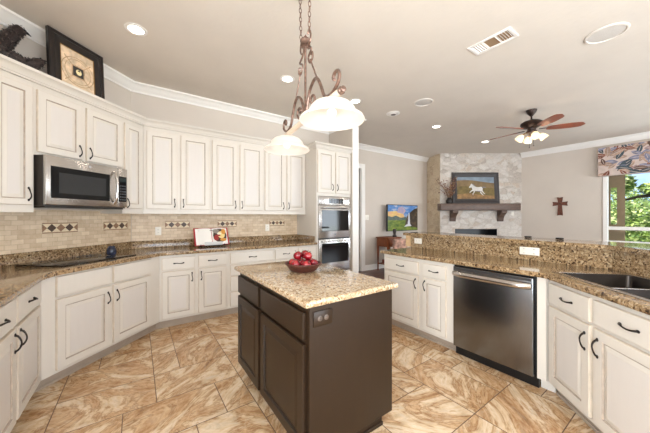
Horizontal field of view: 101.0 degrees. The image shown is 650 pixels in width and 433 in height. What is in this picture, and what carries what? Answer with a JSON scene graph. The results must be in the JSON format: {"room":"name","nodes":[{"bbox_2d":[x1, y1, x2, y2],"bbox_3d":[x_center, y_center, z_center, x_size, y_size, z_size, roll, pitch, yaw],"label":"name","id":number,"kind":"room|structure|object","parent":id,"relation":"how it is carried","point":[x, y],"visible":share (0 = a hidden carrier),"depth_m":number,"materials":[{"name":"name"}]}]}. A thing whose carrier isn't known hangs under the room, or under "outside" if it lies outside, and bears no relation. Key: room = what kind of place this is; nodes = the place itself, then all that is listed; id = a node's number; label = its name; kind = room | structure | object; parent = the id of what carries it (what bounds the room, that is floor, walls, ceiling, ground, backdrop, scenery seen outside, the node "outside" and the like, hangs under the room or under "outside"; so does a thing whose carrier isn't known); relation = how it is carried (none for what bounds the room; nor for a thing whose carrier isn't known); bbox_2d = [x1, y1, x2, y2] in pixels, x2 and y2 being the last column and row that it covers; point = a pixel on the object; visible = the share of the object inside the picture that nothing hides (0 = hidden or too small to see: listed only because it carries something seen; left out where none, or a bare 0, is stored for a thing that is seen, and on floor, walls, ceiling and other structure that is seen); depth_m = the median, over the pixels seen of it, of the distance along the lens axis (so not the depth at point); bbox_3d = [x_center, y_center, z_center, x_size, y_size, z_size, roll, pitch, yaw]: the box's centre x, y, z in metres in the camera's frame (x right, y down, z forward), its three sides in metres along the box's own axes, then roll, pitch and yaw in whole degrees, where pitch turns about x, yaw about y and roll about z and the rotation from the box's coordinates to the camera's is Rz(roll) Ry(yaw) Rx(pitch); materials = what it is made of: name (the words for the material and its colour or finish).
{"room":"kitchen","nodes":[
{"label":"kitchen","id":0,"kind":"room"},
{"bbox_2d":[0,24,130,210],"bbox_3d":[-2.762,-0.205,2.663,0.141,3.080,1.740,0,0,10],"label":"wall","id":1,"kind":"structure","parent":0,"point":[114,93],"depth_m":2.76,"materials":[{"name":"beige paint"}]},
{"bbox_2d":[0,69,33,211],"bbox_3d":[-2.597,-0.580,2.118,0.357,1.090,0.310,0,0,10],"label":"upper cabinet","id":2,"kind":"object","parent":1,"relation":"attached to","point":[16,92],"visible":1,"depth_m":2.13,"materials":[{"name":"beige paint"}]},
{"bbox_2d":[0,23,30,50],"bbox_3d":[-2.673,-1.387,2.125,0.186,0.520,0.554,0,0,10],"label":"bird","id":3,"kind":"object","parent":2,"relation":"on","point":[11,36],"visible":0.81,"depth_m":2.24},
{"bbox_2d":[0,44,46,69],"bbox_3d":[-2.499,-1.253,2.140,0.134,0.251,0.474,0,0,10],"label":"bird","id":4,"kind":"object","parent":2,"relation":"on","point":[36,63],"visible":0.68,"depth_m":2.17},
{"bbox_2d":[42,222,77,233],"bbox_3d":[-2.669,0.113,2.708,0.006,0.100,0.313,0,0,10],"label":"decorative tile","id":5,"kind":"object","parent":1,"relation":"attached to","point":[46,227],"depth_m":2.69,"materials":[{"name":"beige tile"}]},
{"bbox_2d":[0,210,130,254],"bbox_3d":[-2.682,0.135,2.680,0.008,0.400,1.664,0,0,10],"label":"backsplash","id":6,"kind":"structure","parent":1,"relation":"attached to","point":[20,232],"depth_m":2.66,"materials":[{"name":"tile"}]},
{"bbox_2d":[34,83,121,168],"bbox_3d":[-2.500,-0.825,2.670,0.357,0.600,0.809,0,0,10],"label":"upper cabinet","id":7,"kind":"object","parent":1,"relation":"attached to","point":[65,126],"visible":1,"depth_m":2.55,"materials":[{"name":"beige paint"}]},
{"bbox_2d":[45,25,104,98],"bbox_3d":[-2.434,-1.419,2.645,0.068,0.591,0.500,0,0,10],"label":"framed picture","id":8,"kind":"object","parent":7,"relation":"on","point":[69,61],"visible":0.88,"depth_m":2.60,"materials":[{"name":"black paint"}]},
{"bbox_2d":[61,44,93,93],"bbox_3d":[-2.434,-1.419,2.645,0.003,0.402,0.312,-3,-1,10],"label":"print","id":9,"kind":"object","parent":8,"relation":"attached to","point":[77,70],"depth_m":2.63},
{"bbox_2d":[34,154,126,209],"bbox_3d":[-2.447,-0.300,2.650,0.467,0.444,0.760,0,0,10],"label":"microwave","id":10,"kind":"object","parent":7,"relation":"attached to","point":[59,182],"visible":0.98,"depth_m":2.49,"materials":[{"name":"grey metal"}]},
{"bbox_2d":[0,54,270,145],"bbox_3d":[-1.666,-1.170,3.500,0.752,0.090,3.493,0,0,38],"label":"trim","id":11,"kind":"structure","parent":7,"relation":"attached to","point":[7,64],"depth_m":2.80,"materials":[{"name":"beige paint"}]},
{"bbox_2d":[103,221,127,229],"bbox_3d":[-2.567,0.113,3.291,0.006,0.100,0.310,0,0,10],"label":"decorative tile","id":12,"kind":"object","parent":1,"relation":"attached to","point":[106,225],"depth_m":3.28,"materials":[{"name":"beige tile"}]},
{"bbox_2d":[100,118,142,213],"bbox_3d":[-2.394,-0.580,3.271,0.357,1.090,0.409,0,0,10],"label":"upper cabinet","id":13,"kind":"object","parent":1,"relation":"attached to","point":[132,132],"visible":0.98,"depth_m":3.16,"materials":[{"name":"beige paint"}]},
{"bbox_2d":[131,92,328,240],"bbox_3d":[-1.243,-0.205,4.477,3.440,3.080,0.100,0,0,-35],"label":"wall","id":14,"kind":"structure","parent":0,"point":[147,106],"depth_m":4.06,"materials":[{"name":"beige paint"}]},
{"bbox_2d":[0,234,314,266],"bbox_3d":[-1.790,0.373,3.016,1.772,0.096,4.524,0,0,25],"label":"backsplash","id":15,"kind":"structure","parent":14,"relation":"attached to","point":[25,257],"depth_m":3.25,"materials":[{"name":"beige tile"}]},
{"bbox_2d":[155,227,160,234],"bbox_3d":[-2.283,0.200,3.670,0.072,0.115,0.009,0,0,-35],"label":"power outlet","id":16,"kind":"object","parent":14,"relation":"attached to","point":[157,229],"visible":1,"depth_m":3.67,"materials":[{"name":"white plastic"}]},
{"bbox_2d":[143,126,210,213],"bbox_3d":[-2.056,-0.580,3.622,0.909,1.090,0.357,0,0,-35],"label":"upper cabinet","id":17,"kind":"object","parent":14,"relation":"attached to","point":[176,165],"visible":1,"depth_m":3.51,"materials":[{"name":"beige paint"}]},
{"bbox_2d":[165,221,189,228],"bbox_3d":[-2.091,0.116,3.806,0.310,0.106,0.006,0,0,-35],"label":"decorative tile","id":18,"kind":"object","parent":14,"relation":"attached to","point":[168,224],"depth_m":3.80,"materials":[{"name":"beige tile"}]},
{"bbox_2d":[132,214,296,240],"bbox_3d":[-1.523,0.135,4.213,2.462,0.400,0.008,0,0,-35],"label":"backsplash","id":19,"kind":"structure","parent":14,"relation":"attached to","point":[143,225],"depth_m":4.03,"materials":[{"name":"tile"}]},
{"bbox_2d":[218,220,236,226],"bbox_3d":[-1.530,0.113,4.199,0.290,0.100,0.006,0,0,-35],"label":"decorative tile","id":20,"kind":"object","parent":14,"relation":"attached to","point":[232,223],"depth_m":4.21,"materials":[{"name":"beige tile"}]},
{"bbox_2d":[211,137,263,213],"bbox_3d":[-1.362,-0.580,4.108,0.783,1.090,0.357,0,0,-35],"label":"upper cabinet","id":21,"kind":"object","parent":14,"relation":"attached to","point":[237,167],"visible":1,"depth_m":3.97,"materials":[{"name":"beige paint"}]},
{"bbox_2d":[269,220,283,225],"bbox_3d":[-0.838,0.110,4.684,0.280,0.106,0.006,0,0,-35],"label":"decorative tile","id":22,"kind":"object","parent":14,"relation":"attached to","point":[271,222],"depth_m":4.67,"materials":[{"name":"beige tile"}]},
{"bbox_2d":[264,145,304,214],"bbox_3d":[-0.727,-0.580,4.553,0.765,1.090,0.357,0,0,-35],"label":"upper cabinet","id":23,"kind":"object","parent":14,"relation":"attached to","point":[284,175],"visible":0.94,"depth_m":4.42,"materials":[{"name":"beige paint"}]},
{"bbox_2d":[11,268,595,432],"bbox_3d":[2.132,1.375,3.537,10.050,0.080,9.150,0,0,-35],"label":"floor","id":24,"kind":"structure","parent":0,"point":[187,377],"depth_m":2.00,"materials":[{"name":"tile"}]},
{"bbox_2d":[0,282,40,432],"bbox_3d":[-2.166,0.897,1.531,0.697,0.876,1.273,0,0,-35],"label":"base cabinet","id":25,"kind":"object","parent":24,"relation":"on","point":[20,318],"visible":0.99,"depth_m":1.60,"materials":[{"name":"beige paint"}]},
{"bbox_2d":[33,257,158,393],"bbox_3d":[-2.329,0.897,2.622,0.697,0.876,1.680,0,0,10],"label":"base cabinet","id":26,"kind":"object","parent":24,"relation":"on","point":[87,316],"visible":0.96,"depth_m":2.38,"materials":[{"name":"beige paint"}]},
{"bbox_2d":[0,234,316,306],"bbox_3d":[-1.703,0.392,2.935,1.968,0.134,4.550,0,0,20],"label":"countertop","id":27,"kind":"structure","parent":26,"relation":"on","point":[15,280],"depth_m":2.84,"materials":[{"name":"brown stone"}]},
{"bbox_2d":[14,253,135,266],"bbox_3d":[-2.373,0.416,2.622,0.500,0.008,0.720,0,0,10],"label":"cooktop","id":28,"kind":"object","parent":27,"relation":"in","point":[68,261],"visible":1,"depth_m":2.52,"materials":[{"name":"black glass"}]},
{"bbox_2d":[106,246,116,254],"bbox_3d":[-2.297,0.365,2.883,0.092,0.095,0.092,0,0,-35],"label":"jar","id":29,"kind":"object","parent":28,"relation":"on","point":[111,250],"visible":0.98,"depth_m":2.85,"materials":[{"name":"blue ceramic"}]},
{"bbox_2d":[198,230,226,246],"bbox_3d":[-1.638,0.309,3.882,0.380,0.220,0.170,0,0,-35],"label":"cookbook stand","id":30,"kind":"object","parent":27,"relation":"on","point":[218,243],"visible":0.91,"depth_m":3.82,"materials":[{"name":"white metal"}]},
{"bbox_2d":[193,228,229,245],"bbox_3d":[-1.642,0.290,3.889,0.470,0.242,0.147,0,0,-35],"label":"cookbook","id":31,"kind":"object","parent":30,"relation":"on","point":[201,235],"visible":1,"depth_m":3.87,"materials":[{"name":"red"}]},
{"bbox_2d":[156,251,227,328],"bbox_3d":[-1.895,0.897,3.527,1.049,0.876,0.697,0,0,-35],"label":"base cabinet","id":32,"kind":"object","parent":24,"relation":"on","point":[192,287],"visible":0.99,"depth_m":3.32,"materials":[{"name":"beige paint"}]},
{"bbox_2d":[227,248,273,314],"bbox_3d":[-1.196,0.897,4.017,0.656,0.876,0.697,0,0,-35],"label":"base cabinet","id":33,"kind":"object","parent":24,"relation":"on","point":[266,255],"visible":0.23,"depth_m":3.65,"materials":[{"name":"beige paint"}]},
{"bbox_2d":[274,245,315,261],"bbox_3d":[-0.622,0.897,4.419,0.745,0.876,0.697,0,0,-35],"label":"base cabinet","id":34,"kind":"object","parent":24,"relation":"on","point":[280,253],"visible":0.27,"depth_m":4.09,"materials":[{"name":"beige paint"}]},
{"bbox_2d":[238,273,391,432],"bbox_3d":[-0.155,0.897,1.984,0.637,0.876,1.122,0,0,-35],"label":"kitchen island","id":35,"kind":"object","parent":24,"relation":"on","point":[336,376],"visible":0.85,"depth_m":1.55,"materials":[{"name":"brown paint"}]},
{"bbox_2d":[234,261,397,308],"bbox_3d":[-0.153,0.440,1.993,0.685,0.038,1.180,0,0,-35],"label":"island countertop","id":36,"kind":"structure","parent":35,"relation":"on","point":[327,284],"depth_m":1.68,"materials":[{"name":"stone"}]},
{"bbox_2d":[285,259,320,272],"bbox_3d":[-0.168,0.388,2.080,0.284,0.066,0.284,0,0,-35],"label":"fruit bowl","id":37,"kind":"object","parent":36,"relation":"on","point":[294,268],"visible":0.75,"depth_m":1.98,"materials":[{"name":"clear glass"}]},
{"bbox_2d":[291,260,299,264],"bbox_3d":[-0.219,0.357,2.015,0.066,0.070,0.068,0,0,8],"label":"apple","id":38,"kind":"object","parent":37,"relation":"in","point":[295,262],"visible":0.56,"depth_m":1.99,"materials":[{"name":"red food"}]},
{"bbox_2d":[293,250,301,259],"bbox_3d":[-0.210,0.297,2.063,0.067,0.072,0.068,0,0,4],"label":"apple","id":39,"kind":"object","parent":37,"relation":"in","point":[297,255],"visible":1,"depth_m":2.04,"materials":[{"name":"red food"}]},
{"bbox_2d":[302,260,310,264],"bbox_3d":[-0.138,0.360,2.004,0.066,0.066,0.068,0,0,36],"label":"apple","id":40,"kind":"object","parent":37,"relation":"in","point":[306,262],"visible":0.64,"depth_m":1.99,"materials":[{"name":"red food"}]},
{"bbox_2d":[303,252,311,259],"bbox_3d":[-0.133,0.294,2.050,0.068,0.078,0.068,0,0,-28],"label":"apple","id":41,"kind":"object","parent":37,"relation":"in","point":[307,255],"visible":0.98,"depth_m":2.03,"materials":[{"name":"red food"}]},
{"bbox_2d":[310,259,317,264],"bbox_3d":[-0.088,0.360,2.068,0.067,0.067,0.067,0,0,-5],"label":"apple","id":42,"kind":"object","parent":37,"relation":"in","point":[312,261],"visible":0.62,"depth_m":2.04,"materials":[{"name":"red food"}]},
{"bbox_2d":[313,308,331,327],"bbox_3d":[-0.010,0.527,1.395,0.118,0.080,0.009,0,0,-35],"label":"power outlet","id":43,"kind":"object","parent":35,"relation":"attached to","point":[323,317],"visible":1,"depth_m":1.39,"materials":[{"name":"brown paint"}]},
{"bbox_2d":[318,314,328,321],"bbox_3d":[-0.008,0.527,1.393,0.069,0.029,0.004,0,0,-35],"label":"socket","id":44,"kind":"object","parent":43,"relation":"attached to","point":[321,317],"depth_m":1.39,"materials":[{"name":"brown"}]},
{"bbox_2d":[297,148,350,270],"bbox_3d":[-0.018,0.105,4.836,0.718,2.460,0.707,0,0,-35],"label":"tall cabinet","id":45,"kind":"object","parent":24,"relation":"on","point":[327,172],"visible":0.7,"depth_m":4.54,"materials":[{"name":"beige paint"}]},
{"bbox_2d":[305,141,352,153],"bbox_3d":[0.051,-1.170,4.688,0.798,0.090,0.418,0,0,-35],"label":"trim","id":46,"kind":"structure","parent":45,"relation":"on","point":[315,144],"depth_m":4.50,"materials":[{"name":"beige paint"}]},
{"bbox_2d":[318,196,349,269],"bbox_3d":[0.018,0.301,4.795,0.666,1.283,0.666,0,0,-35],"label":"double oven","id":47,"kind":"object","parent":45,"relation":"in","point":[333,212],"visible":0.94,"depth_m":4.55,"materials":[{"name":"silver metal"}]},
{"bbox_2d":[376,236,401,269],"bbox_3d":[1.591,0.920,6.654,0.500,0.830,0.423,0,0,-35],"label":"side table","id":48,"kind":"object","parent":24,"relation":"on","point":[383,241],"visible":0.47,"depth_m":6.55,"materials":[{"name":"brown wood"}]},
{"bbox_2d":[386,204,417,230],"bbox_3d":[2.029,0.035,7.215,1.230,0.690,0.204,0,0,-35],"label":"television","id":49,"kind":"object","parent":48,"relation":"on","point":[398,217],"visible":1,"depth_m":7.09,"materials":[{"name":"black plastic"}]},
{"bbox_2d":[392,239,406,248],"bbox_3d":[1.904,0.925,5.941,0.820,0.821,0.700,0,0,0],"label":"armchair","id":50,"kind":"object","parent":24,"relation":"on","point":[397,243],"visible":0.07,"depth_m":6.11,"materials":[{"name":"fabric"}]},
{"bbox_2d":[384,254,455,350],"bbox_3d":[1.211,0.897,3.125,0.632,0.876,0.890,0,0,-35],"label":"base cabinet","id":51,"kind":"object","parent":24,"relation":"on","point":[422,301],"visible":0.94,"depth_m":2.87,"materials":[{"name":"beige paint"}]},
{"bbox_2d":[427,153,521,236],"bbox_3d":[4.132,-0.204,7.651,1.846,3.078,1.898,0,0,-35],"label":"fireplace","id":52,"kind":"object","parent":24,"relation":"on","point":[508,166],"visible":0.36,"depth_m":7.40,"materials":[{"name":"white stone"}]},
{"bbox_2d":[437,203,520,220],"bbox_3d":[4.169,-0.107,7.282,2.140,0.485,0.239,0,0,0],"label":"mantel","id":53,"kind":"object","parent":52,"relation":"attached to","point":[501,208],"visible":1,"depth_m":7.16,"materials":[{"name":"brown wood"}]},
{"bbox_2d":[436,177,457,202],"bbox_3d":[3.297,-0.724,7.268,0.668,0.746,0.231,0,0,0],"label":"vase","id":54,"kind":"object","parent":53,"relation":"on","point":[449,199],"visible":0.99,"depth_m":7.25,"materials":[{"name":"brown metal"}]},
{"bbox_2d":[451,172,499,202],"bbox_3d":[4.129,-0.781,7.350,1.280,0.860,0.095,0,0,0],"label":"horse painting","id":55,"kind":"object","parent":53,"relation":"on","point":[471,187],"visible":0.98,"depth_m":7.35,"materials":[{"name":"grey wood"}]},
{"bbox_2d":[437,203,520,210],"bbox_3d":[4.169,-0.258,7.282,2.140,0.185,0.239,0,0,0],"label":"shelf","id":56,"kind":"object","parent":53,"relation":"attached to","point":[443,206],"depth_m":7.16,"materials":[{"name":"brown wood"}]},
{"bbox_2d":[452,265,539,387],"bbox_3d":[1.631,0.902,2.466,0.659,0.866,0.664,0,0,-35],"label":"dishwasher","id":57,"kind":"object","parent":24,"relation":"on","point":[495,312],"visible":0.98,"depth_m":2.26,"materials":[{"name":"silver metal"}]},
{"bbox_2d":[537,277,557,392],"bbox_3d":[1.960,0.897,2.086,0.596,0.876,0.328,0,0,-35],"label":"filler panel","id":58,"kind":"object","parent":24,"relation":"on","point":[543,303],"visible":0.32,"depth_m":2.02,"materials":[{"name":"beige paint"}]},
{"bbox_2d":[549,280,649,432],"bbox_3d":[1.879,0.897,1.623,0.642,0.876,1.130,0,0,10],"label":"base cabinet","id":59,"kind":"object","parent":24,"relation":"on","point":[599,348],"visible":1,"depth_m":1.53,"materials":[{"name":"beige paint"}]},
{"bbox_2d":[380,236,649,314],"bbox_3d":[1.473,0.399,2.227,1.292,0.272,2.762,0,0,-35],"label":"countertop","id":60,"kind":"structure","parent":59,"relation":"on","point":[490,255],"depth_m":2.35,"materials":[{"name":"brown stone"}]},
{"bbox_2d":[406,235,410,245],"bbox_3d":[1.174,0.339,3.753,0.032,0.152,0.078,0,0,-35],"label":"end tile","id":61,"kind":"structure","parent":60,"relation":"attached to","point":[408,238],"depth_m":3.74,"materials":[{"name":"beige tile"}]},
{"bbox_2d":[414,238,421,243],"bbox_3d":[1.256,0.330,3.620,0.009,0.072,0.115,0,0,-35],"label":"power outlet","id":62,"kind":"object","parent":60,"relation":"attached to","point":[416,240],"visible":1,"depth_m":3.61,"materials":[{"name":"white plastic"}]},
{"bbox_2d":[403,232,649,255],"bbox_3d":[2.060,0.243,2.507,1.006,0.037,3.247,0,0,-19],"label":"raised bar","id":63,"kind":"object","parent":60,"relation":"on","point":[637,248],"visible":1,"depth_m":2.48,"materials":[{"name":"brown stone"}]},
{"bbox_2d":[520,247,539,255],"bbox_3d":[1.976,0.335,2.592,0.009,0.075,0.160,0,0,-35],"label":"power outlet","id":64,"kind":"object","parent":60,"relation":"attached to","point":[523,250],"visible":1,"depth_m":2.58,"materials":[{"name":"white plastic"}]},
{"bbox_2d":[552,271,649,301],"bbox_3d":[1.898,0.514,1.567,0.505,0.194,0.865,0,0,10],"label":"sink","id":65,"kind":"object","parent":60,"relation":"in","point":[632,285],"visible":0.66,"depth_m":1.91,"materials":[{"name":"metal"}]},
{"bbox_2d":[0,0,649,157],"bbox_3d":[2.091,-1.795,3.509,10.350,0.100,9.350,0,0,-35],"label":"ceiling","id":66,"kind":"structure","parent":0,"point":[390,55],"depth_m":2.90,"materials":[{"name":"white paint"}]},
{"bbox_2d":[124,22,147,35],"bbox_3d":[-1.763,-1.742,2.501,0.184,0.006,0.184,0,0,-35],"label":"recessed light","id":67,"kind":"object","parent":66,"relation":"in","point":[133,28],"visible":1,"depth_m":2.50,"materials":[{"name":"white glass"}]},
{"bbox_2d":[280,75,294,82],"bbox_3d":[-0.477,-1.742,3.401,0.184,0.006,0.184,0,0,-35],"label":"recessed light","id":68,"kind":"object","parent":66,"relation":"in","point":[286,78],"visible":1,"depth_m":3.40,"materials":[{"name":"white glass"}]},
{"bbox_2d":[264,0,364,155],"bbox_3d":[-0.147,-1.166,2.015,0.400,1.158,1.230,0,0,-27],"label":"pendant","id":69,"kind":"object","parent":66,"relation":"hanging from","point":[331,112],"visible":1,"depth_m":1.81,"materials":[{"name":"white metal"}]},
{"bbox_2d":[349,99,360,103],"bbox_3d":[0.457,-1.742,4.055,0.184,0.006,0.184,0,0,-35],"label":"recessed light","id":70,"kind":"object","parent":66,"relation":"in","point":[353,101],"visible":0.93,"depth_m":4.06,"materials":[{"name":"white glass"}]},
{"bbox_2d":[386,111,399,115],"bbox_3d":[1.153,-1.734,4.543,0.230,0.022,0.230,0,0,-35],"label":"smoke detector","id":71,"kind":"object","parent":66,"relation":"in","point":[391,113],"visible":1,"depth_m":4.51,"materials":[{"name":"white paint"}]},
{"bbox_2d":[414,98,432,106],"bbox_3d":[1.504,-1.739,4.093,0.280,0.012,0.280,0,0,-35],"label":"ceiling speaker","id":72,"kind":"object","parent":66,"relation":"attached to","point":[425,101],"visible":1,"depth_m":4.08,"materials":[{"name":"beige paint"}]},
{"bbox_2d":[415,100,431,105],"bbox_3d":[1.504,-1.740,4.093,0.238,0.007,0.238,0,0,-35],"label":"grille","id":73,"kind":"object","parent":72,"relation":"attached to","point":[419,102],"depth_m":4.09,"materials":[{"name":"grey"}]},
{"bbox_2d":[467,26,518,55],"bbox_3d":[1.667,-1.739,2.675,0.210,0.012,0.390,0,0,-35],"label":"ceiling vent","id":74,"kind":"object","parent":66,"relation":"in","point":[507,34],"visible":1,"depth_m":2.66,"materials":[{"name":"white metal"}]},
{"bbox_2d":[490,108,584,147],"bbox_3d":[3.383,-1.435,4.446,1.273,0.621,1.252,0,0,-35],"label":"ceiling fan","id":75,"kind":"object","parent":66,"relation":"hanging from","point":[530,125],"visible":1,"depth_m":4.30,"materials":[{"name":"brown wood"}]},
{"bbox_2d":[584,22,629,43],"bbox_3d":[2.680,-1.739,2.554,0.304,0.012,0.304,0,0,-35],"label":"ceiling speaker","id":76,"kind":"object","parent":66,"relation":"attached to","point":[603,34],"visible":1,"depth_m":2.54,"materials":[{"name":"beige paint"}]},
{"bbox_2d":[329,129,351,270],"bbox_3d":[0.340,-0.205,5.094,0.140,3.080,0.705,0,0,-35],"label":"wall pier","id":77,"kind":"object","parent":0,"point":[344,137],"visible":0.07,"depth_m":4.85,"materials":[{"name":"beige paint"}]},
{"bbox_2d":[352,126,358,272],"bbox_3d":[0.547,-0.145,4.800,0.142,2.960,0.013,0,0,-35],"label":"trim","id":78,"kind":"structure","parent":77,"relation":"attached to","point":[355,131],"depth_m":4.79,"materials":[{"name":"white paint"}]},
{"bbox_2d":[359,149,426,264],"bbox_3d":[1.472,-0.205,7.025,3.930,3.080,0.120,0,0,-35],"label":"wall","id":79,"kind":"structure","parent":0,"point":[389,179],"depth_m":7.03,"materials":[{"name":"beige paint"}]},
{"bbox_2d":[0,4,428,161],"bbox_3d":[-0.325,-1.690,3.010,4.542,0.110,11.350,0,0,13],"label":"trim","id":80,"kind":"structure","parent":79,"relation":"attached to","point":[7,17],"depth_m":3.75,"materials":[{"name":"white paint"}]},
{"bbox_2d":[359,163,364,270],"bbox_3d":[0.495,0.025,6.327,1.110,2.620,0.142,0,0,-35],"label":"trim","id":81,"kind":"structure","parent":79,"relation":"attached to","point":[361,166],"depth_m":6.53,"materials":[{"name":"white paint"}]},
{"bbox_2d":[365,264,383,270],"bbox_3d":[2.025,1.270,7.329,2.545,0.130,0.016,0,0,-35],"label":"baseboard","id":82,"kind":"structure","parent":79,"relation":"attached to","point":[372,266],"depth_m":6.74,"materials":[{"name":"white paint"}]},
{"bbox_2d":[522,139,649,240],"bbox_3d":[6.596,-0.205,5.870,0.140,3.080,7.650,0,0,-35],"label":"wall","id":83,"kind":"structure","parent":0,"point":[572,175],"depth_m":6.66,"materials":[{"name":"beige paint"}]},
{"bbox_2d":[553,197,567,214],"bbox_3d":[5.890,-0.255,6.718,0.039,0.460,0.290,0,0,-35],"label":"wall cross","id":84,"kind":"object","parent":83,"relation":"attached to","point":[559,203],"visible":1,"depth_m":6.70,"materials":[{"name":"brown wood"}]},
{"bbox_2d":[520,131,649,157],"bbox_3d":[7.039,-1.680,5.020,0.110,0.130,5.750,0,0,-35],"label":"trim","id":85,"kind":"structure","parent":83,"relation":"attached to","point":[644,135],"depth_m":6.24,"materials":[{"name":"white paint"}]},
{"bbox_2d":[597,141,649,176],"bbox_3d":[6.876,-1.230,5.230,0.132,0.650,2.201,0,0,-35],"label":"window valance","id":86,"kind":"object","parent":83,"relation":"attached to","point":[632,158],"visible":1,"depth_m":5.75,"materials":[{"name":"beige fabric"}]},
{"bbox_2d":[603,173,649,243],"bbox_3d":[6.965,-0.230,5.255,0.160,1.770,2.220,0,0,-35],"label":"window","id":87,"kind":"structure","parent":83,"relation":"in","point":[626,198],"depth_m":5.83,"materials":[{"name":"white paint"}]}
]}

